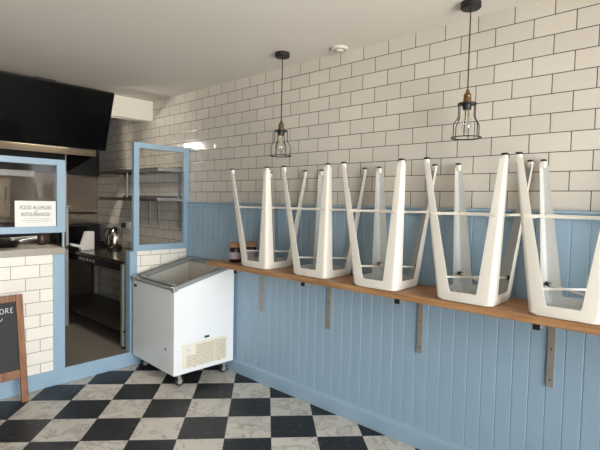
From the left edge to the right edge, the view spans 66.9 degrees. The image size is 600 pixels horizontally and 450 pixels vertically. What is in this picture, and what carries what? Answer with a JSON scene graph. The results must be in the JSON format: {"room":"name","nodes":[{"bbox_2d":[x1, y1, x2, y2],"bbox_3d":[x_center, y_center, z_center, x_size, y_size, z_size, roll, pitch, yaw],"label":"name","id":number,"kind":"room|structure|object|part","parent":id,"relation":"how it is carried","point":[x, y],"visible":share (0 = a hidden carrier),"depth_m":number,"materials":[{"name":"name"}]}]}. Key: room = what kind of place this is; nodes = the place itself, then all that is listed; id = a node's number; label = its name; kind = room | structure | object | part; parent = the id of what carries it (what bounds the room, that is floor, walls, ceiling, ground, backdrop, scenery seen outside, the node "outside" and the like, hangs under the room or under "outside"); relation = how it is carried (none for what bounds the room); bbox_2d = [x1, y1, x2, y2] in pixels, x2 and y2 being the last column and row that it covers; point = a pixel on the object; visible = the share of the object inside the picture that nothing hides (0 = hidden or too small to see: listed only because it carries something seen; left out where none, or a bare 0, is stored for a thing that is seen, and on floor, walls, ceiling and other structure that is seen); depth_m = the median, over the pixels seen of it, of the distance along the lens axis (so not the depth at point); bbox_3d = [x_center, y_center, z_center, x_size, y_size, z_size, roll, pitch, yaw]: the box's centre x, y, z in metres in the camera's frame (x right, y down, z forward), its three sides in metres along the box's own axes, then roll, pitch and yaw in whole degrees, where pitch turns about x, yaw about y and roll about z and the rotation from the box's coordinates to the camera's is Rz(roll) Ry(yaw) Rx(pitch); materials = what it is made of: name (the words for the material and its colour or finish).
{"room":"cafe","nodes":[
{"label":"cafe","id":0,"kind":"room"},
{"bbox_2d":[0,248,185,375],"bbox_3d":[-2.555,0.735,3.229,0.090,0.964,3.986,4,4,43],"label":"wall","id":1,"kind":"structure","parent":0,"point":[31,277],"depth_m":3.65,"materials":[{"name":"beige tile"}]},
{"bbox_2d":[0,244,64,257],"bbox_3d":[-3.032,0.231,2.925,0.472,0.052,2.712,4,4,43],"label":"countertop","id":2,"kind":"structure","parent":1,"relation":"on","point":[21,250],"depth_m":3.62,"materials":[{"name":"grey stone"}]},
{"bbox_2d":[0,237,36,247],"bbox_3d":[-2.372,0.144,3.763,0.260,0.062,0.424,4,4,43],"label":"frying pan","id":3,"kind":"object","parent":2,"relation":"on","point":[3,244],"visible":1,"depth_m":3.72,"materials":[{"name":"black metal"}]},
{"bbox_2d":[0,241,19,247],"bbox_3d":[-2.428,0.158,3.704,0.260,0.038,0.260,4,4,43],"label":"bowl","id":4,"kind":"object","parent":3,"relation":"on","point":[3,244],"depth_m":3.67,"materials":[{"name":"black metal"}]},
{"bbox_3d":[-2.327,0.127,3.887,0.024,0.037,0.182,2,3,24],"label":"pan handle","id":5,"kind":"part","parent":3,"relation":"part of","materials":[{"name":"metal"}]},
{"bbox_2d":[0,155,65,246],"bbox_3d":[-2.476,-0.158,3.183,0.040,0.717,1.563,4,4,43],"label":"screen","id":6,"kind":"object","parent":2,"relation":"on","point":[59,165],"visible":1,"depth_m":3.69,"materials":[{"name":"blue wood"}]},
{"bbox_2d":[15,201,55,226],"bbox_3d":[-2.092,-0.086,3.600,0.003,0.208,0.294,4,4,43],"label":"notice","id":7,"kind":"object","parent":6,"relation":"attached to","point":[27,213],"visible":1,"depth_m":3.60,"materials":[{"name":"white paper"}]},
{"bbox_3d":[-1.966,0.121,3.772,0.018,0.125,0.016,4,4,43],"label":"support leg","id":8,"kind":"part","parent":6,"relation":"part of","materials":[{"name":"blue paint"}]},
{"bbox_2d":[37,234,48,244],"bbox_3d":[-2.251,0.125,3.976,0.086,0.090,0.072,1,3,-12],"label":"jug","id":9,"kind":"object","parent":2,"relation":"on","point":[41,238],"visible":1,"depth_m":3.95,"materials":[{"name":"brown ceramic"}]},
{"bbox_2d":[53,254,64,369],"bbox_3d":[-2.027,0.719,3.796,0.098,0.964,0.094,4,4,43],"label":"trim","id":10,"kind":"structure","parent":1,"relation":"attached to","point":[58,259],"depth_m":3.76,"materials":[{"name":"blue wood"}]},
{"bbox_2d":[0,351,141,399],"bbox_3d":[-2.530,1.278,3.218,0.014,0.128,3.980,4,4,43],"label":"baseboard","id":11,"kind":"structure","parent":1,"relation":"attached to","point":[10,388],"depth_m":3.84,"materials":[{"name":"blue wood"}]},
{"bbox_2d":[126,251,136,351],"bbox_3d":[-1.581,0.715,4.264,0.076,0.945,0.072,4,4,43],"label":"trim","id":12,"kind":"structure","parent":1,"relation":"attached to","point":[131,256],"depth_m":4.23,"materials":[{"name":"blue wood"}]},
{"bbox_2d":[132,142,188,251],"bbox_3d":[-1.341,-0.265,4.408,0.044,1.008,0.590,4,4,43],"label":"screen","id":13,"kind":"object","parent":1,"relation":"on","point":[135,145],"visible":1,"depth_m":4.34,"materials":[{"name":"blue wood"}]},
{"bbox_2d":[65,309,127,366],"bbox_3d":[-3.314,1.279,3.956,2.137,0.223,4.000,4,4,43],"label":"floor","id":14,"kind":"structure","parent":0,"point":[87,339],"depth_m":4.56,"materials":[{"name":"plastic"}]},
{"bbox_2d":[0,154,70,325],"bbox_3d":[-3.707,0.177,4.384,0.760,1.920,2.585,4,4,43],"label":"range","id":15,"kind":"object","parent":14,"relation":"on","point":[10,224],"visible":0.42,"depth_m":5.07,"materials":[{"name":"metal"}]},
{"bbox_2d":[46,242,67,248],"bbox_3d":[-3.721,0.258,4.375,0.760,0.040,2.550,4,4,43],"label":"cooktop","id":16,"kind":"object","parent":15,"relation":"in","point":[51,243],"depth_m":5.13,"materials":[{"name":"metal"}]},
{"bbox_3d":[-2.615,0.697,5.083,0.040,0.860,0.040,4,4,43],"label":"leg","id":17,"kind":"part","parent":15,"relation":"part of","materials":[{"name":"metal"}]},
{"bbox_2d":[68,244,131,348],"bbox_3d":[-2.181,0.710,5.187,2.010,0.842,0.621,4,4,43],"label":"bench","id":18,"kind":"object","parent":14,"relation":"on","point":[110,312],"visible":0.45,"depth_m":4.95,"materials":[{"name":"metal"}]},
{"bbox_2d":[52,223,99,243],"bbox_3d":[-2.828,0.118,5.746,0.185,0.260,0.520,4,4,43],"label":"appliance","id":19,"kind":"object","parent":18,"relation":"on","point":[76,231],"visible":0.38,"depth_m":5.67,"materials":[{"name":"black"}]},
{"bbox_3d":[-2.810,0.118,5.633,0.005,0.210,0.340,4,4,43],"label":"panel","id":20,"kind":"part","parent":19,"relation":"part of","materials":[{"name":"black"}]},
{"bbox_2d":[70,231,93,249],"bbox_3d":[-2.465,0.179,5.143,0.080,0.210,0.245,4,4,43],"label":"printer","id":21,"kind":"object","parent":18,"relation":"on","point":[87,241],"visible":1,"depth_m":5.15,"materials":[{"name":"white plastic"}]},
{"bbox_3d":[-2.505,0.233,5.104,0.070,0.062,0.130,4,4,43],"label":"flat arm","id":22,"kind":"part","parent":21,"relation":"part of","materials":[{"name":"white plastic"}]},
{"bbox_3d":[-2.711,0.663,6.034,0.044,0.792,0.044,4,4,43],"label":"leg","id":23,"kind":"part","parent":18,"relation":"part of","materials":[{"name":"metal"}]},
{"bbox_2d":[94,241,106,246],"bbox_3d":[-2.524,0.236,5.645,0.320,0.045,0.280,4,4,43],"label":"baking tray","id":24,"kind":"object","parent":18,"relation":"on","point":[96,243],"visible":0.27,"depth_m":5.54,"materials":[{"name":"black metal"}]},
{"bbox_2d":[103,226,122,249],"bbox_3d":[-2.178,0.146,5.325,0.204,0.271,0.178,4,4,43],"label":"kettle","id":25,"kind":"object","parent":18,"relation":"on","point":[114,241],"visible":1,"depth_m":5.25,"materials":[{"name":"silver metal"}]},
{"bbox_3d":[-2.265,0.127,5.320,0.088,0.191,0.034,1,3,5],"label":"handle","id":26,"kind":"part","parent":25,"relation":"part of","materials":[{"name":"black metal"}]},
{"bbox_3d":[-1.683,0.766,4.341,0.044,0.792,0.044,4,4,43],"label":"leg","id":27,"kind":"part","parent":18,"relation":"part of","materials":[{"name":"metal"}]},
{"bbox_3d":[-3.088,0.752,3.561,0.400,0.876,2.150,4,4,43],"label":"countertop","id":28,"kind":"structure","parent":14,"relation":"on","visible":0},
{"bbox_2d":[0,236,36,244],"bbox_3d":[-2.499,0.192,4.083,0.346,0.215,0.320,4,4,43],"label":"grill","id":29,"kind":"object","parent":28,"relation":"on","point":[25,237],"visible":0.23,"depth_m":3.98,"materials":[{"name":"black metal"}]},
{"bbox_3d":[-2.401,0.118,3.991,0.086,0.055,0.262,4,4,43],"label":"bar handle","id":30,"kind":"part","parent":29,"relation":"part of","materials":[{"name":"metal"}]},
{"bbox_2d":[0,363,418,449],"bbox_3d":[-0.399,1.530,1.274,5.800,0.100,4.200,4,4,43],"label":"floor","id":31,"kind":"structure","parent":0,"point":[137,406],"depth_m":3.24,"materials":[{"name":"tile"}]},
{"bbox_2d":[0,294,28,402],"bbox_3d":[-2.288,0.943,3.298,0.163,0.804,0.524,4,4,43],"label":"chalkboard","id":32,"kind":"object","parent":31,"relation":"on","point":[13,362],"visible":1,"depth_m":3.43,"materials":[{"name":"brown wood"}]},
{"bbox_3d":[-2.326,0.567,3.323,0.035,0.053,0.428,4,4,43],"label":"frame rail","id":33,"kind":"part","parent":32,"relation":"part of","materials":[{"name":"brown wood"}]},
{"bbox_3d":[-2.299,0.846,3.305,0.100,0.522,0.424,4,4,43],"label":"board panel","id":34,"kind":"part","parent":32,"relation":"part of","materials":[{"name":"stone"}]},
{"bbox_3d":[-2.268,1.130,3.286,0.037,0.067,0.428,4,4,43],"label":"frame rail","id":35,"kind":"part","parent":32,"relation":"part of","materials":[{"name":"brown wood"}]},
{"bbox_3d":[-2.127,0.938,3.473,0.163,0.804,0.048,4,4,43],"label":"frame post","id":36,"kind":"part","parent":32,"relation":"part of","materials":[{"name":"brown wood"}]},
{"bbox_2d":[131,256,233,385],"bbox_3d":[-1.073,0.827,4.139,0.765,0.999,0.616,4,4,45],"label":"freezer","id":37,"kind":"object","parent":31,"relation":"on","point":[183,308],"visible":0.95,"depth_m":3.92,"materials":[{"name":"white metal"}]},
{"bbox_3d":[-1.054,0.404,4.109,0.597,0.150,0.560,4,4,45],"label":"lid frame","id":38,"kind":"part","parent":37,"relation":"part of","materials":[{"name":"grey plastic"}]},
{"bbox_2d":[186,345,191,354],"bbox_3d":[-0.920,1.040,3.779,0.006,0.075,0.053,4,4,45],"label":"knob","id":39,"kind":"object","parent":37,"relation":"attached to","point":[188,347],"depth_m":3.77,"materials":[{"name":"white plastic"}]},
{"bbox_2d":[0,0,539,101],"bbox_3d":[-1.165,-1.255,1.899,8.037,0.100,4.200,4,4,43],"label":"ceiling","id":40,"kind":"structure","parent":0,"point":[147,50],"depth_m":2.96,"materials":[{"name":"white paint"}]},
{"bbox_2d":[0,70,114,150],"bbox_3d":[-2.295,-1.032,4.131,0.284,0.605,1.120,4,4,43],"label":"television","id":41,"kind":"object","parent":40,"relation":"hanging from","point":[33,110],"visible":1,"depth_m":4.12,"materials":[{"name":"black metal"}]},
{"bbox_2d":[270,51,291,156],"bbox_3d":[-0.135,-0.878,3.325,0.162,0.748,0.162,4,4,43],"label":"pendant lamp","id":42,"kind":"object","parent":40,"relation":"hanging from","point":[282,55],"visible":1,"depth_m":3.31,"materials":[{"name":"black metal"}]},
{"bbox_3d":[-0.133,-0.988,3.320,0.006,0.468,0.006,2,3,20],"label":"cord","id":43,"kind":"part","parent":42,"relation":"part of","materials":[{"name":"black metal"}]},
{"bbox_2d":[330,45,347,52],"bbox_3d":[0.274,-1.223,3.179,0.124,0.028,0.124,4,4,43],"label":"smoke detector","id":44,"kind":"object","parent":40,"relation":"attached to","point":[337,48],"visible":1,"depth_m":3.15,"materials":[{"name":"beige plastic"}]},
{"bbox_2d":[450,0,481,139],"bbox_3d":[0.906,-0.828,2.444,0.162,0.720,0.162,4,4,43],"label":"pendant lamp","id":45,"kind":"object","parent":40,"relation":"hanging from","point":[468,6],"visible":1,"depth_m":2.43,"materials":[{"name":"black metal"}]},
{"bbox_3d":[0.908,-0.938,2.439,0.006,0.440,0.006,2,3,20],"label":"cord","id":46,"kind":"part","parent":45,"relation":"part of","materials":[{"name":"black metal"}]},
{"bbox_2d":[98,0,599,301],"bbox_3d":[0.197,0.067,3.472,7.837,2.635,0.100,4,4,43],"label":"wall","id":47,"kind":"structure","parent":0,"point":[534,67],"depth_m":2.96,"materials":[{"name":"tile"}]},
{"bbox_2d":[121,223,125,235],"bbox_3d":[-2.160,0.122,5.476,0.056,0.296,0.148,2,3,17],"label":"plug","id":48,"kind":"object","parent":47,"relation":"attached to","point":[123,225],"visible":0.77,"depth_m":5.50,"materials":[{"name":"black plastic"}]},
{"bbox_2d":[124,222,130,228],"bbox_3d":[-2.087,0.005,5.497,0.140,0.086,0.016,4,4,43],"label":"wall socket","id":49,"kind":"object","parent":47,"relation":"attached to","point":[128,224],"visible":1,"depth_m":5.47,"materials":[{"name":"white plastic"}]},
{"bbox_2d":[111,95,152,122],"bbox_3d":[-3.043,-1.219,3.632,0.140,0.215,4.000,4,4,43],"label":"trim","id":50,"kind":"structure","parent":47,"relation":"attached to","point":[126,108],"depth_m":4.89,"materials":[{"name":"beige paint"}]},
{"bbox_2d":[99,167,181,226],"bbox_3d":[-1.777,-0.315,5.007,1.319,0.623,0.298,4,4,43],"label":"wall shelf","id":51,"kind":"object","parent":47,"relation":"attached to","point":[126,172],"visible":0.82,"depth_m":4.86,"materials":[{"name":"metal"}]},
{"bbox_3d":[-1.250,-0.414,4.707,0.030,0.276,0.020,4,4,43],"label":"wall post","id":52,"kind":"part","parent":51,"relation":"part of","materials":[{"name":"metal"}]},
{"bbox_2d":[217,358,471,449],"bbox_3d":[0.917,1.373,2.758,5.688,0.125,0.030,4,4,43],"label":"baseboard","id":53,"kind":"structure","parent":47,"relation":"attached to","point":[412,436],"depth_m":3.26,"materials":[{"name":"blue wood"}]},
{"bbox_2d":[186,206,599,449],"bbox_3d":[0.932,0.685,2.734,5.700,1.500,0.014,4,4,43],"label":"wainscoting","id":54,"kind":"structure","parent":47,"relation":"attached to","point":[477,381],"depth_m":2.85,"materials":[{"name":"blue wood"}]},
{"bbox_2d":[186,202,599,220],"bbox_3d":[0.941,-0.077,2.690,5.700,0.047,0.034,4,4,43],"label":"trim","id":55,"kind":"structure","parent":47,"relation":"attached to","point":[191,204],"depth_m":2.90,"materials":[{"name":"blue wood"}]},
{"bbox_2d":[207,259,599,387],"bbox_3d":[1.012,0.620,2.397,4.532,0.437,0.371,4,4,43],"label":"bar shelf","id":56,"kind":"object","parent":47,"relation":"attached to","point":[515,309],"visible":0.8,"depth_m":2.52,"materials":[{"name":"brown wood"}]},
{"bbox_2d":[229,242,240,262],"bbox_3d":[-0.529,0.221,3.731,0.116,0.166,0.116,4,4,43],"label":"jar","id":57,"kind":"object","parent":56,"relation":"on","point":[234,251],"visible":0.85,"depth_m":3.69,"materials":[{"name":"black"}]},
{"bbox_3d":[-0.528,0.159,3.728,0.116,0.041,0.116,4,4,43],"label":"cloth lid","id":58,"kind":"part","parent":57,"relation":"part of","materials":[{"name":"brown fabric"}]},
{"bbox_2d":[246,241,256,257],"bbox_3d":[-0.416,0.220,3.803,0.116,0.166,0.116,4,4,43],"label":"jar","id":59,"kind":"object","parent":56,"relation":"on","point":[250,245],"visible":0.65,"depth_m":3.76,"materials":[{"name":"black"}]},
{"bbox_3d":[-0.414,0.158,3.800,0.116,0.041,0.116,4,4,43],"label":"cloth lid","id":60,"kind":"part","parent":59,"relation":"part of","materials":[{"name":"brown fabric"}]},
{"bbox_2d":[230,166,306,269],"bbox_3d":[-0.246,-0.053,3.506,0.421,0.747,0.421,4,4,44],"label":"bar stool","id":61,"kind":"object","parent":56,"relation":"on","point":[266,260],"visible":0.94,"depth_m":3.41,"materials":[{"name":"white metal"}]},
{"bbox_3d":[-0.463,-0.051,3.502,0.152,0.711,0.124,1,3,-1],"label":"leg","id":62,"kind":"part","parent":61,"relation":"part of","materials":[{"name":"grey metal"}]},
{"bbox_3d":[-0.369,-0.132,3.373,0.336,0.018,0.019,4,4,44],"label":"foot rest rail","id":63,"kind":"part","parent":61,"relation":"part of","materials":[{"name":"white metal"}]},
{"bbox_3d":[-0.242,-0.036,3.290,0.124,0.711,0.152,1,3,-1],"label":"leg","id":64,"kind":"part","parent":61,"relation":"part of","materials":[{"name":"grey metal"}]},
{"bbox_3d":[-0.251,-0.057,3.723,0.124,0.711,0.152,1,3,-1],"label":"leg","id":65,"kind":"part","parent":61,"relation":"part of","materials":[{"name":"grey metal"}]},
{"bbox_3d":[-0.115,-0.127,3.378,0.019,0.018,0.336,4,4,44],"label":"foot rest rail","id":66,"kind":"part","parent":61,"relation":"part of","materials":[{"name":"white metal"}]},
{"bbox_3d":[-0.029,-0.043,3.511,0.152,0.711,0.124,1,3,-1],"label":"leg","id":67,"kind":"part","parent":61,"relation":"part of","materials":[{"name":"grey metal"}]},
{"bbox_2d":[282,163,366,278],"bbox_3d":[0.161,-0.027,3.141,0.421,0.747,0.421,4,4,43],"label":"bar stool","id":68,"kind":"object","parent":56,"relation":"on","point":[322,267],"visible":0.95,"depth_m":3.07,"materials":[{"name":"white metal"}]},
{"bbox_3d":[-0.056,-0.025,3.135,0.152,0.711,0.124,1,3,-2],"label":"leg","id":69,"kind":"part","parent":68,"relation":"part of","materials":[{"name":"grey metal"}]},
{"bbox_3d":[0.039,-0.105,3.006,0.336,0.018,0.019,4,4,43],"label":"foot rest rail","id":70,"kind":"part","parent":68,"relation":"part of","materials":[{"name":"white metal"}]},
{"bbox_3d":[0.156,-0.031,3.358,0.124,0.711,0.152,1,3,-2],"label":"leg","id":71,"kind":"part","parent":68,"relation":"part of","materials":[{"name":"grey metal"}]},
{"bbox_3d":[0.167,-0.010,2.924,0.124,0.711,0.152,1,3,-2],"label":"leg","id":72,"kind":"part","parent":68,"relation":"part of","materials":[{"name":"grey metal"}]},
{"bbox_3d":[0.294,-0.101,3.013,0.019,0.018,0.336,4,4,43],"label":"foot rest rail","id":73,"kind":"part","parent":68,"relation":"part of","materials":[{"name":"white metal"}]},
{"bbox_3d":[0.378,-0.017,3.147,0.152,0.711,0.124,1,3,-2],"label":"leg","id":74,"kind":"part","parent":68,"relation":"part of","materials":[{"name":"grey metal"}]},
{"bbox_2d":[341,158,437,290],"bbox_3d":[0.534,-0.002,2.767,0.421,0.747,0.421,4,4,42],"label":"bar stool","id":75,"kind":"object","parent":56,"relation":"on","point":[387,260],"visible":0.98,"depth_m":2.73,"materials":[{"name":"white metal"}]},
{"bbox_3d":[0.317,0.001,2.757,0.152,0.711,0.124,1,3,-3],"label":"leg","id":76,"kind":"part","parent":75,"relation":"part of","materials":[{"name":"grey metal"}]},
{"bbox_3d":[0.414,-0.080,2.630,0.336,0.018,0.019,4,4,42],"label":"foot rest rail","id":77,"kind":"part","parent":75,"relation":"part of","materials":[{"name":"white metal"}]},
{"bbox_3d":[0.524,-0.006,2.984,0.124,0.711,0.152,1,3,-3],"label":"leg","id":78,"kind":"part","parent":75,"relation":"part of","materials":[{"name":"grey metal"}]},
{"bbox_3d":[0.544,0.015,2.550,0.124,0.711,0.152,1,3,-3],"label":"leg","id":79,"kind":"part","parent":75,"relation":"part of","materials":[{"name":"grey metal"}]},
{"bbox_3d":[0.668,-0.075,2.642,0.019,0.018,0.336,4,4,42],"label":"foot rest rail","id":80,"kind":"part","parent":75,"relation":"part of","materials":[{"name":"white metal"}]},
{"bbox_3d":[0.751,0.009,2.777,0.152,0.711,0.124,1,3,-3],"label":"leg","id":81,"kind":"part","parent":75,"relation":"part of","materials":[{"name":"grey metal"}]},
{"bbox_2d":[424,153,533,306],"bbox_3d":[0.935,0.024,2.411,0.421,0.747,0.421,4,4,43],"label":"bar stool","id":82,"kind":"object","parent":56,"relation":"on","point":[492,289],"visible":0.96,"depth_m":2.38,"materials":[{"name":"white metal"}]},
{"bbox_3d":[0.718,0.026,2.402,0.152,0.711,0.124,1,3,-2],"label":"leg","id":83,"kind":"part","parent":82,"relation":"part of","materials":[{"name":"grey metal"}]},
{"bbox_2d":[456,165,460,170],"bbox_3d":[0.931,-0.336,2.672,0.025,0.034,0.025,4,4,43],"label":"cap","id":84,"kind":"object","parent":82,"relation":"attached to","point":[458,167],"depth_m":2.66,"materials":[{"name":"white plastic"}]},
{"bbox_3d":[0.926,0.020,2.628,0.124,0.711,0.152,1,3,-2],"label":"leg","id":85,"kind":"part","parent":82,"relation":"part of","materials":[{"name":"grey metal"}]},
{"bbox_3d":[0.815,-0.054,2.275,0.336,0.018,0.019,4,4,43],"label":"foot rest rail","id":86,"kind":"part","parent":82,"relation":"part of","materials":[{"name":"white metal"}]},
{"bbox_3d":[0.928,0.390,2.429,0.280,0.002,0.280,4,4,43],"label":"seat plate","id":87,"kind":"part","parent":82,"relation":"part of","materials":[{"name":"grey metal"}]},
{"bbox_3d":[1.059,-0.062,2.539,0.336,0.018,0.019,4,4,43],"label":"foot rest rail","id":88,"kind":"part","parent":82,"relation":"part of","materials":[{"name":"white metal"}]},
{"bbox_3d":[0.944,0.041,2.195,0.124,0.711,0.152,1,3,-2],"label":"leg","id":89,"kind":"part","parent":82,"relation":"part of","materials":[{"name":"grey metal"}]},
{"bbox_2d":[502,155,507,161],"bbox_3d":[0.954,-0.309,2.116,0.025,0.034,0.025,4,4,43],"label":"cap","id":90,"kind":"object","parent":82,"relation":"attached to","point":[504,157],"depth_m":2.11,"materials":[{"name":"white plastic"}]},
{"bbox_3d":[1.069,-0.050,2.285,0.019,0.018,0.336,4,4,43],"label":"foot rest rail","id":91,"kind":"part","parent":82,"relation":"part of","materials":[{"name":"white metal"}]},
{"bbox_3d":[1.152,0.034,2.420,0.152,0.711,0.124,1,3,-2],"label":"leg","id":92,"kind":"part","parent":82,"relation":"part of","materials":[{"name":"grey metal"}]},
{"bbox_2d":[515,152,599,324],"bbox_3d":[1.271,0.045,2.105,0.421,0.747,0.421,4,4,43],"label":"bar stool","id":93,"kind":"object","parent":56,"relation":"on","point":[543,281],"visible":1,"depth_m":2.08,"materials":[{"name":"white metal"}]},
{"bbox_3d":[1.054,0.048,2.096,0.152,0.711,0.124,1,3,-2],"label":"leg","id":94,"kind":"part","parent":93,"relation":"part of","materials":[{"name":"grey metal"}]},
{"bbox_2d":[540,161,546,167],"bbox_3d":[1.267,-0.315,2.366,0.025,0.034,0.025,4,4,43],"label":"cap","id":95,"kind":"object","parent":93,"relation":"attached to","point":[543,164],"depth_m":2.36,"materials":[{"name":"white plastic"}]},
{"bbox_3d":[1.262,0.041,2.322,0.124,0.711,0.152,1,3,-2],"label":"leg","id":96,"kind":"part","parent":93,"relation":"part of","materials":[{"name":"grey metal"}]},
{"bbox_3d":[1.151,-0.033,1.968,0.336,0.018,0.019,4,4,43],"label":"foot rest rail","id":97,"kind":"part","parent":93,"relation":"part of","materials":[{"name":"white metal"}]},
{"bbox_3d":[1.264,0.412,2.122,0.280,0.002,0.280,4,4,43],"label":"seat plate","id":98,"kind":"part","parent":93,"relation":"part of","materials":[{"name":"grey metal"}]},
{"bbox_3d":[1.395,-0.040,2.233,0.336,0.018,0.019,4,4,43],"label":"foot rest rail","id":99,"kind":"part","parent":93,"relation":"part of","materials":[{"name":"white metal"}]},
{"bbox_3d":[1.280,0.062,1.888,0.124,0.711,0.152,1,3,-2],"label":"leg","id":100,"kind":"part","parent":93,"relation":"part of","materials":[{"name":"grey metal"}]},
{"bbox_3d":[-4.076,-0.080,4.686,0.100,2.635,4.100,4,4,43],"label":"wall","id":101,"kind":"structure","parent":0,"visible":0},
{"bbox_2d":[0,169,33,219],"bbox_3d":[-3.723,-0.327,4.627,0.321,0.550,1.742,4,4,43],"label":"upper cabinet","id":102,"kind":"object","parent":101,"relation":"attached to","point":[15,185],"visible":0.83,"depth_m":5.03,"materials":[{"name":"metal"}]},
{"bbox_3d":[-3.414,-0.293,4.777,0.015,0.420,0.640,4,4,43],"label":"door","id":103,"kind":"part","parent":102,"relation":"part of","materials":[{"name":"metal"}]},
{"bbox_2d":[0,173,97,295],"bbox_3d":[-4.039,0.255,4.627,0.062,1.727,3.948,4,4,43],"label":"backsplash","id":104,"kind":"structure","parent":101,"relation":"attached to","point":[82,190],"depth_m":5.88,"materials":[{"name":"metal"}]},
{"bbox_3d":[-4.016,-0.112,4.609,0.039,0.040,3.870,4,4,43],"label":"utensil rail","id":105,"kind":"part","parent":104,"relation":"part of","materials":[{"name":"metal"}]},
{"bbox_2d":[0,141,98,175],"bbox_3d":[-3.676,-0.970,4.289,0.934,0.763,3.897,4,4,43],"label":"extractor hood","id":106,"kind":"object","parent":101,"relation":"attached to","point":[78,161],"visible":0.23,"depth_m":5.37,"materials":[{"name":"metal"}]},
{"bbox_3d":[-2.642,-0.999,5.417,0.918,0.740,0.012,4,4,43],"label":"panel","id":107,"kind":"part","parent":106,"relation":"part of","materials":[{"name":"black metal"}]}
]}

